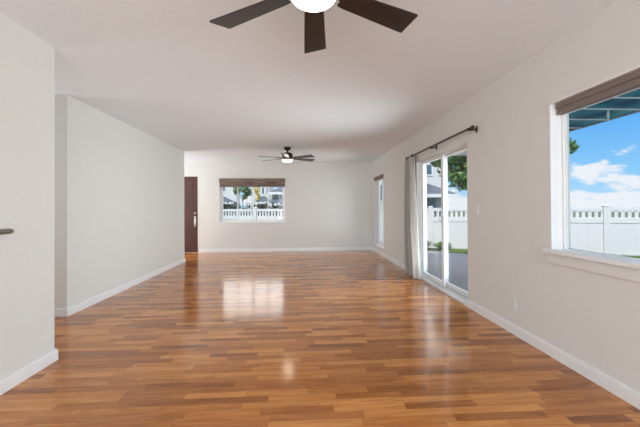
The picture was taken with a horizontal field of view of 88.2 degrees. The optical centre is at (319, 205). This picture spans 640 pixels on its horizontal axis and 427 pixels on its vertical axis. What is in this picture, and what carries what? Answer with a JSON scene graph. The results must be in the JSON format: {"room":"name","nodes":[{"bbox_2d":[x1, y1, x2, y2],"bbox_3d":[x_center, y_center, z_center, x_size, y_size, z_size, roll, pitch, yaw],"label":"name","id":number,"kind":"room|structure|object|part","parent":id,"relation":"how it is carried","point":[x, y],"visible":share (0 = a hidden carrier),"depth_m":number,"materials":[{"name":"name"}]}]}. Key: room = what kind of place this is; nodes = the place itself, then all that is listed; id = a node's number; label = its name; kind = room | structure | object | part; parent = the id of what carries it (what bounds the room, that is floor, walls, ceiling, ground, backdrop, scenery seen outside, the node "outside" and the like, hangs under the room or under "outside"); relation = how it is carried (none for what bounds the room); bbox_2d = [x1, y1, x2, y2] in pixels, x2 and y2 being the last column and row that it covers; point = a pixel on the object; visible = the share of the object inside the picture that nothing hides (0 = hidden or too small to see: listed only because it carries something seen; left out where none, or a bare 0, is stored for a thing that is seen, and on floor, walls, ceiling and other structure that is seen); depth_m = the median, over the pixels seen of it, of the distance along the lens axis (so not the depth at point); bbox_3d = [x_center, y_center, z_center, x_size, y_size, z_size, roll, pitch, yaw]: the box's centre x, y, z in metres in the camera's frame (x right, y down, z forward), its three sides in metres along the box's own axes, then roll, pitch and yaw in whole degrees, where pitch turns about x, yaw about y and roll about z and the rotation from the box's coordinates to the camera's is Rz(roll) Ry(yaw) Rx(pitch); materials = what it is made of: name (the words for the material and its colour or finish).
{"room":"empty living room","nodes":[
{"label":"empty living room","id":0,"kind":"room"},
{"bbox_2d":[0,12,54,379],"bbox_3d":[-3.394,-0.041,-0.889,2.863,2.550,7.003,0,-1,-3],"label":"wall","id":1,"kind":"structure","parent":0,"point":[27,61],"depth_m":2.40,"materials":[{"name":"paint"}]},
{"bbox_2d":[0,229,13,234],"bbox_3d":[-2.058,0.198,1.555,0.078,0.095,1.339,0,-1,-3],"label":"handrail","id":2,"kind":"object","parent":1,"relation":"attached to","point":[2,231],"visible":1,"depth_m":2.16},
{"bbox_2d":[0,348,57,394],"bbox_3d":[-3.378,1.188,-0.891,2.881,0.092,7.021,0,-1,-3],"label":"baseboard","id":3,"kind":"structure","parent":1,"relation":"attached to","point":[10,381],"depth_m":2.39,"materials":[{"name":"paint"}]},
{"bbox_2d":[54,95,183,307],"bbox_3d":[-4.105,0.022,5.644,2.174,2.550,3.810,0,-1,-3],"label":"wall","id":4,"kind":"structure","parent":0,"point":[119,187],"depth_m":4.62,"materials":[{"name":"paint"}]},
{"bbox_2d":[54,258,185,316],"bbox_3d":[-4.089,1.251,5.634,2.192,0.092,3.846,0,-1,-3],"label":"baseboard","id":5,"kind":"structure","parent":4,"relation":"attached to","point":[58,312],"depth_m":4.57,"materials":[{"name":"paint"}]},
{"bbox_2d":[184,162,371,251],"bbox_3d":[-1.925,0.043,9.412,7.210,2.550,0.130,0,-1,-3],"label":"wall","id":6,"kind":"structure","parent":0,"point":[326,202],"depth_m":9.42,"materials":[{"name":"paint"}]},
{"bbox_2d":[184,177,197,252],"bbox_3d":[-3.893,0.264,9.267,0.920,2.130,0.196,0,-1,-3],"label":"door","id":7,"kind":"structure","parent":6,"relation":"in","point":[190,183],"depth_m":9.26,"materials":[{"name":"brown wood"}]},
{"bbox_3d":[-3.895,0.264,9.298,0.920,2.130,0.134,0,-1,-3],"label":"frame","id":8,"kind":"part","parent":7,"relation":"part of","materials":[{"name":"brown wood"}]},
{"bbox_2d":[219,178,284,186],"bbox_3d":[-1.916,-0.637,9.364,1.849,0.240,0.080,0,-1,-3],"label":"window blind","id":9,"kind":"object","parent":6,"relation":"attached to","point":[224,182],"visible":1,"depth_m":9.33,"materials":[{"name":"brown wood"}]},
{"bbox_3d":[-1.915,-0.530,9.358,1.823,0.025,0.058,0,-1,-3],"label":"rail","id":10,"kind":"part","parent":9,"relation":"part of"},
{"bbox_2d":[220,187,284,222],"bbox_3d":[-1.916,-0.124,9.408,1.839,1.235,0.142,0,-1,-3],"label":"window","id":11,"kind":"structure","parent":6,"relation":"in","point":[221,188],"depth_m":9.43,"materials":[{"name":"white plastic"}]},
{"bbox_3d":[-2.345,-0.122,9.422,0.894,1.145,0.018,0,-1,-3],"label":"sash","id":12,"kind":"part","parent":11,"relation":"part of","materials":[{"name":"white plastic"}]},
{"bbox_3d":[-1.911,0.487,9.380,1.839,0.012,0.097,0,-1,-3],"label":"sill","id":13,"kind":"part","parent":11,"relation":"part of","materials":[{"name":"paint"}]},
{"bbox_3d":[-1.492,-0.126,9.490,0.894,1.145,0.018,0,-1,-3],"label":"sash","id":14,"kind":"part","parent":11,"relation":"part of","materials":[{"name":"white plastic"}]},
{"bbox_2d":[199,247,371,252],"bbox_3d":[-0.944,1.266,9.382,4.892,0.092,0.018,0,-1,-3],"label":"baseboard","id":15,"kind":"structure","parent":6,"relation":"attached to","point":[332,248],"depth_m":9.37,"materials":[{"name":"paint"}]},
{"bbox_2d":[0,0,616,161],"bbox_3d":[-1.548,-1.406,2.551,7.210,0.220,13.900,0,-1,-3],"label":"ceiling","id":16,"kind":"structure","parent":0,"point":[250,90],"depth_m":3.06,"materials":[{"name":"paint"}]},
{"bbox_2d":[260,147,314,162],"bbox_3d":[-0.709,-1.097,7.182,1.213,0.325,1.314,0,-1,-3],"label":"ceiling fan","id":17,"kind":"object","parent":16,"relation":"hanging from","point":[286,156],"visible":1,"depth_m":7.11,"materials":[{"name":"brown metal"}]},
{"bbox_3d":[-0.348,-1.023,6.988,0.482,0.037,0.151,-1,-1,33],"label":"blade","id":18,"kind":"part","parent":17,"relation":"part of","materials":[{"name":"brown wood"}]},
{"bbox_3d":[-0.360,-1.020,7.397,0.482,0.037,0.151,0,-1,-27],"label":"blade","id":19,"kind":"part","parent":17,"relation":"part of","materials":[{"name":"brown wood"}]},
{"bbox_2d":[210,0,417,52],"bbox_3d":[-0.033,-1.151,1.631,1.213,0.325,1.314,0,-1,-3],"label":"ceiling fan","id":20,"kind":"object","parent":16,"relation":"hanging from","point":[397,19],"visible":1,"depth_m":1.85,"materials":[{"name":"brown wood"}]},
{"bbox_3d":[-0.393,-1.069,1.825,0.482,0.037,0.151,-1,-1,33],"label":"blade","id":21,"kind":"part","parent":20,"relation":"part of","materials":[{"name":"brown wood"}]},
{"bbox_3d":[-0.032,-1.013,1.630,0.228,0.049,0.228,0,-1,-3],"label":"lamp shade","id":22,"kind":"part","parent":20,"relation":"part of","materials":[{"name":"white glass"}]},
{"bbox_3d":[-0.022,-1.070,2.044,0.153,0.037,0.490,0,-1,-3],"label":"blade","id":23,"kind":"part","parent":20,"relation":"part of","materials":[{"name":"brown wood"}]},
{"bbox_3d":[0.316,-1.073,1.847,0.482,0.037,0.151,0,-1,-27],"label":"blade","id":24,"kind":"part","parent":20,"relation":"part of","materials":[{"name":"brown wood"}]},
{"bbox_2d":[0,250,639,426],"bbox_3d":[-1.532,1.314,2.526,7.210,0.120,13.900,0,-1,-3],"label":"floor","id":25,"kind":"structure","parent":0,"point":[281,338],"depth_m":2.64,"materials":[{"name":"laminate"}]},
{"bbox_2d":[372,0,639,392],"bbox_3d":[1.975,-0.040,2.735,0.170,2.550,13.640,0,-1,-3],"label":"wall","id":26,"kind":"structure","parent":0,"point":[593,318],"depth_m":2.96,"materials":[{"name":"paint"}]},
{"bbox_2d":[375,178,383,247],"bbox_3d":[1.616,0.153,8.698,0.142,1.855,0.990,0,-1,-3],"label":"window","id":27,"kind":"structure","parent":26,"relation":"in","point":[380,244],"depth_m":8.75,"materials":[{"name":"white plastic"}]},
{"bbox_2d":[374,174,382,180],"bbox_3d":[1.561,-0.723,8.703,0.080,0.097,0.982,0,-1,-3],"label":"window blind","id":28,"kind":"object","parent":27,"relation":"attached to","point":[379,177],"visible":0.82,"depth_m":8.65,"materials":[{"name":"brown wood"}]},
{"bbox_3d":[1.664,0.153,8.701,0.045,1.855,0.990,0,-1,-3],"label":"frame","id":29,"kind":"part","parent":27,"relation":"part of","materials":[{"name":"white plastic"}]},
{"bbox_3d":[1.661,0.155,8.918,0.018,1.775,0.475,0,-1,-3],"label":"sash","id":30,"kind":"part","parent":27,"relation":"part of","materials":[{"name":"white plastic"}]},
{"bbox_3d":[1.666,0.151,8.483,0.018,1.775,0.475,0,-1,-3],"label":"sash","id":31,"kind":"part","parent":27,"relation":"part of","materials":[{"name":"white plastic"}]},
{"bbox_2d":[408,125,477,157],"bbox_3d":[1.706,-0.871,4.931,0.111,0.075,2.376,0,-1,-3],"label":"curtain rod","id":32,"kind":"object","parent":26,"relation":"attached to","point":[472,127],"visible":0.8,"depth_m":4.30,"materials":[{"name":"brown metal"}]},
{"bbox_2d":[404,154,420,279],"bbox_3d":[1.628,0.180,5.849,0.117,2.147,0.659,0,-1,-3],"label":"curtain","id":33,"kind":"object","parent":32,"relation":"hanging from","point":[411,236],"visible":0.98,"depth_m":5.82,"materials":[{"name":"fabric"}]},
{"bbox_2d":[420,144,467,305],"bbox_3d":[1.846,0.241,4.959,0.182,2.030,1.780,0,-1,-3],"label":"door","id":34,"kind":"structure","parent":26,"relation":"in","point":[443,285],"depth_m":4.95,"materials":[{"name":"white plastic"}]},
{"bbox_3d":[1.834,0.237,5.374,0.034,1.972,0.890,0,-1,-3],"label":"panel","id":35,"kind":"part","parent":34,"relation":"part of","materials":[{"name":"white plastic"}]},
{"bbox_3d":[1.813,0.126,4.976,0.067,0.300,0.030,-1,-1,19],"label":"pull handle","id":36,"kind":"part","parent":34,"relation":"part of","materials":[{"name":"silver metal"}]},
{"bbox_3d":[1.923,0.229,4.553,0.034,1.972,0.920,0,-1,-3],"label":"panel","id":37,"kind":"part","parent":34,"relation":"part of","materials":[{"name":"white plastic"}]},
{"bbox_2d":[475,205,478,214],"bbox_3d":[1.823,0.056,3.843,0.010,0.116,0.072,0,-1,-3],"label":"light switch","id":38,"kind":"object","parent":26,"relation":"attached to","point":[476,206],"visible":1,"depth_m":3.83,"materials":[{"name":"plastic"}]},
{"bbox_2d":[372,247,639,409],"bbox_3d":[1.888,1.189,2.719,0.018,0.092,13.640,0,-1,-3],"label":"baseboard","id":39,"kind":"structure","parent":26,"relation":"attached to","point":[617,388],"depth_m":2.57,"materials":[{"name":"paint"}]},
{"bbox_2d":[511,296,515,309],"bbox_3d":[1.865,0.940,3.181,0.010,0.116,0.072,0,-1,-3],"label":"wall outlet","id":40,"kind":"object","parent":26,"relation":"attached to","point":[513,299],"visible":1,"depth_m":3.18,"materials":[{"name":"plastic"}]},
{"bbox_2d":[542,65,639,282],"bbox_3d":[2.001,-0.190,1.942,0.205,1.310,1.650,0,-1,-3],"label":"window","id":41,"kind":"structure","parent":26,"relation":"in","point":[622,267],"depth_m":2.67,"materials":[{"name":"white plastic"}]},
{"bbox_3d":[1.964,0.368,1.935,0.125,0.028,1.650,0,-1,-3],"label":"sill","id":42,"kind":"part","parent":41,"relation":"part of","materials":[{"name":"paint"}]},
{"bbox_2d":[556,69,639,114],"bbox_3d":[1.986,-0.787,1.933,0.059,0.092,1.494,0,-1,-3],"label":"window blind","id":43,"kind":"object","parent":41,"relation":"attached to","point":[631,81],"visible":1,"depth_m":2.28,"materials":[{"name":"brown wood"}]},
{"bbox_3d":[2.063,-0.240,1.946,0.080,1.210,1.550,0,-1,-3],"label":"frame","id":44,"kind":"part","parent":41,"relation":"part of","materials":[{"name":"white plastic"}]},
{"label":"outside","id":45,"kind":"structure","parent":0,"visible":0},
{"bbox_2d":[241,211,639,256],"bbox_3d":[6.638,1.981,60.450,140.000,0.190,140.000,0,-1,-3],"label":"ground","id":46,"kind":"structure","parent":45,"point":[580,212],"depth_m":49.91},
{"bbox_2d":[223,187,239,214],"bbox_3d":[-14.806,-2.258,44.625,7.891,8.260,4.480,0,-1,-3],"label":"house","id":47,"kind":"structure","parent":46,"relation":"on","point":[228,194],"depth_m":44.40,"materials":[{"name":"paint"}]},
{"bbox_2d":[232,187,251,202],"bbox_3d":[-6.987,-0.230,29.723,1.783,3.847,1.335,0,-1,-3],"label":"street tree","id":48,"kind":"object","parent":46,"relation":"on","point":[247,191],"visible":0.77,"depth_m":29.50,"materials":[{"name":"green plant"}]},
{"bbox_2d":[223,199,282,215],"bbox_3d":[-4.959,0.734,21.438,12.757,2.313,1.038,0,-1,0],"label":"hedge","id":49,"kind":"object","parent":46,"relation":"on","point":[262,205],"visible":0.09,"depth_m":21.39,"materials":[{"name":"green plant"}]},
{"bbox_2d":[254,187,260,213],"bbox_3d":[-6.185,-0.266,32.733,0.750,3.964,0.688,0,-1,-38],"label":"flowering tree","id":50,"kind":"object","parent":46,"relation":"on","point":[257,188],"visible":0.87,"depth_m":32.65,"materials":[{"name":"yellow plant"}]},
{"bbox_2d":[251,187,273,215],"bbox_3d":[-8.668,-2.696,50.031,3.564,9.160,10.180,0,-1,-3],"label":"house","id":51,"kind":"structure","parent":46,"relation":"on","point":[263,200],"depth_m":46.61,"materials":[{"name":"paint"}]},
{"bbox_2d":[267,187,282,213],"bbox_3d":[-2.777,-0.644,40.225,6.642,4.810,8.380,0,-1,-3],"label":"house","id":52,"kind":"structure","parent":46,"relation":"on","point":[276,193],"depth_m":37.46,"materials":[{"name":"beige paint"}]},
{"bbox_2d":[381,162,458,216],"bbox_3d":[5.952,-2.628,28.463,7.900,8.460,11.080,0,-1,-3],"label":"house","id":53,"kind":"structure","parent":46,"relation":"on","point":[433,179],"depth_m":25.48,"materials":[{"name":"paint"}]},
{"bbox_3d":[8.420,-2.749,25.520,0.580,0.910,0.026,0,-1,-3],"label":"pane","id":54,"kind":"part","parent":53,"relation":"part of","materials":[{"name":"clear glass"}]},
{"bbox_2d":[223,205,639,255],"bbox_3d":[1.595,0.759,12.138,23.774,1.425,0.170,-1,-1,23],"label":"vinyl fence","id":55,"kind":"object","parent":46,"relation":"on","point":[607,234],"visible":0.22,"depth_m":9.50,"materials":[{"name":"white plastic"}]},
{"bbox_3d":[-3.825,0.223,14.482,2.208,0.105,0.052,-1,-1,23],"label":"rail","id":56,"kind":"part","parent":55,"relation":"part of","materials":[{"name":"plastic"}]},
{"bbox_3d":[-3.823,0.545,14.479,2.208,0.160,0.052,-1,-1,23],"label":"rail","id":57,"kind":"part","parent":55,"relation":"part of","materials":[{"name":"plastic"}]},
{"bbox_3d":[-2.738,0.822,14.009,0.150,1.385,0.140,-1,-1,23],"label":"post","id":58,"kind":"part","parent":55,"relation":"part of","materials":[{"name":"plastic"}]},
{"bbox_3d":[-1.659,0.201,13.547,2.208,0.105,0.052,-1,-1,23],"label":"rail","id":59,"kind":"part","parent":55,"relation":"part of","materials":[{"name":"plastic"}]},
{"bbox_3d":[-1.657,0.524,13.544,2.208,0.160,0.052,-1,-1,23],"label":"rail","id":60,"kind":"part","parent":55,"relation":"part of","materials":[{"name":"plastic"}]},
{"bbox_3d":[2.679,0.976,11.668,2.207,0.890,0.024,-1,-1,23],"label":"board panel","id":61,"kind":"part","parent":55,"relation":"part of","materials":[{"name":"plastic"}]},
{"bbox_3d":[3.761,0.758,11.202,0.150,1.385,0.140,-1,-1,23],"label":"post","id":62,"kind":"part","parent":55,"relation":"part of","materials":[{"name":"plastic"}]},
{"bbox_3d":[4.841,0.137,10.740,2.208,0.105,0.052,-1,-1,23],"label":"rail","id":63,"kind":"part","parent":55,"relation":"part of","materials":[{"name":"plastic"}]},
{"bbox_3d":[4.843,0.460,10.737,2.208,0.160,0.052,-1,-1,23],"label":"rail","id":64,"kind":"part","parent":55,"relation":"part of","materials":[{"name":"plastic"}]},
{"bbox_3d":[4.849,1.405,10.728,2.208,0.070,0.044,-1,-1,23],"label":"rail","id":65,"kind":"part","parent":55,"relation":"part of","materials":[{"name":"plastic"}]},
{"bbox_3d":[4.846,0.955,10.732,2.207,0.890,0.024,-1,-1,23],"label":"board panel","id":66,"kind":"part","parent":55,"relation":"part of","materials":[{"name":"plastic"}]},
{"bbox_3d":[7.008,0.116,9.804,2.208,0.105,0.052,-1,-1,23],"label":"rail","id":67,"kind":"part","parent":55,"relation":"part of","materials":[{"name":"plastic"}]},
{"bbox_3d":[7.010,0.438,9.801,2.208,0.160,0.052,-1,-1,23],"label":"rail","id":68,"kind":"part","parent":55,"relation":"part of","materials":[{"name":"plastic"}]},
{"bbox_3d":[7.013,0.933,9.797,2.207,0.890,0.024,-1,-1,23],"label":"board panel","id":69,"kind":"part","parent":55,"relation":"part of","materials":[{"name":"plastic"}]},
{"bbox_3d":[8.095,0.715,9.331,0.150,1.385,0.140,-1,-1,23],"label":"post","id":70,"kind":"part","parent":55,"relation":"part of","materials":[{"name":"plastic"}]},
{"bbox_3d":[9.174,0.094,8.869,2.208,0.105,0.052,-1,-1,23],"label":"rail","id":71,"kind":"part","parent":55,"relation":"part of","materials":[{"name":"plastic"}]},
{"bbox_3d":[9.176,0.417,8.866,2.208,0.160,0.052,-1,-1,23],"label":"rail","id":72,"kind":"part","parent":55,"relation":"part of","materials":[{"name":"plastic"}]},
{"bbox_3d":[9.179,0.912,8.861,2.207,0.890,0.024,-1,-1,23],"label":"board panel","id":73,"kind":"part","parent":55,"relation":"part of","materials":[{"name":"plastic"}]},
{"bbox_3d":[9.182,1.362,8.857,2.208,0.070,0.044,-1,-1,23],"label":"rail","id":74,"kind":"part","parent":55,"relation":"part of","materials":[{"name":"plastic"}]},
{"bbox_2d":[433,241,451,248],"bbox_3d":[4.002,1.313,10.843,0.634,0.293,0.419,0,-1,15],"label":"shrub","id":75,"kind":"object","parent":46,"relation":"on","point":[439,245],"visible":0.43,"depth_m":10.81,"materials":[{"name":"green plant"}]},
{"bbox_2d":[427,251,467,291],"bbox_3d":[4.061,1.436,4.521,6.200,0.105,14.600,0,-1,-3],"label":"patio","id":76,"kind":"structure","parent":46,"relation":"on","point":[457,262],"depth_m":7.50,"materials":[{"name":"concrete"}]},
{"bbox_2d":[452,89,639,155],"bbox_3d":[3.287,0.021,2.938,2.468,2.705,10.500,0,-1,-3],"label":"patio cover","id":77,"kind":"object","parent":76,"relation":"on","point":[626,104],"visible":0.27,"depth_m":4.59,"materials":[{"name":"teal paint"}]},
{"bbox_3d":[3.133,-1.295,5.191,2.428,0.006,0.484,0,-1,-3],"label":"panel","id":78,"kind":"part","parent":77,"relation":"part of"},
{"bbox_3d":[3.162,-1.300,4.676,2.428,0.006,0.494,0,-1,-3],"label":"panel","id":79,"kind":"part","parent":77,"relation":"part of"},
{"bbox_3d":[4.491,-1.320,3.018,0.040,0.035,10.500,0,-1,-3],"label":"edge rail","id":80,"kind":"part","parent":77,"relation":"part of","materials":[{"name":"grey"}]},
{"bbox_3d":[3.189,-1.304,4.192,2.428,0.006,0.424,0,-1,-3],"label":"panel","id":81,"kind":"part","parent":77,"relation":"part of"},
{"bbox_3d":[3.217,-1.309,3.693,2.428,0.006,0.524,0,-1,-3],"label":"panel","id":82,"kind":"part","parent":77,"relation":"part of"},
{"bbox_2d":[430,138,579,191],"bbox_3d":[6.934,-1.040,12.937,5.860,5.005,2.875,0,-1,-13],"label":"leafy tree","id":83,"kind":"object","parent":46,"relation":"on","point":[457,175],"visible":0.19,"depth_m":12.20,"materials":[{"name":"green plant"}]},
{"bbox_2d":[448,247,639,257],"bbox_3d":[7.121,1.375,9.293,6.902,0.100,0.793,-1,-1,23],"label":"grass","id":84,"kind":"structure","parent":46,"relation":"on","point":[453,249],"depth_m":10.21,"materials":[{"name":"green plant"}]}
]}

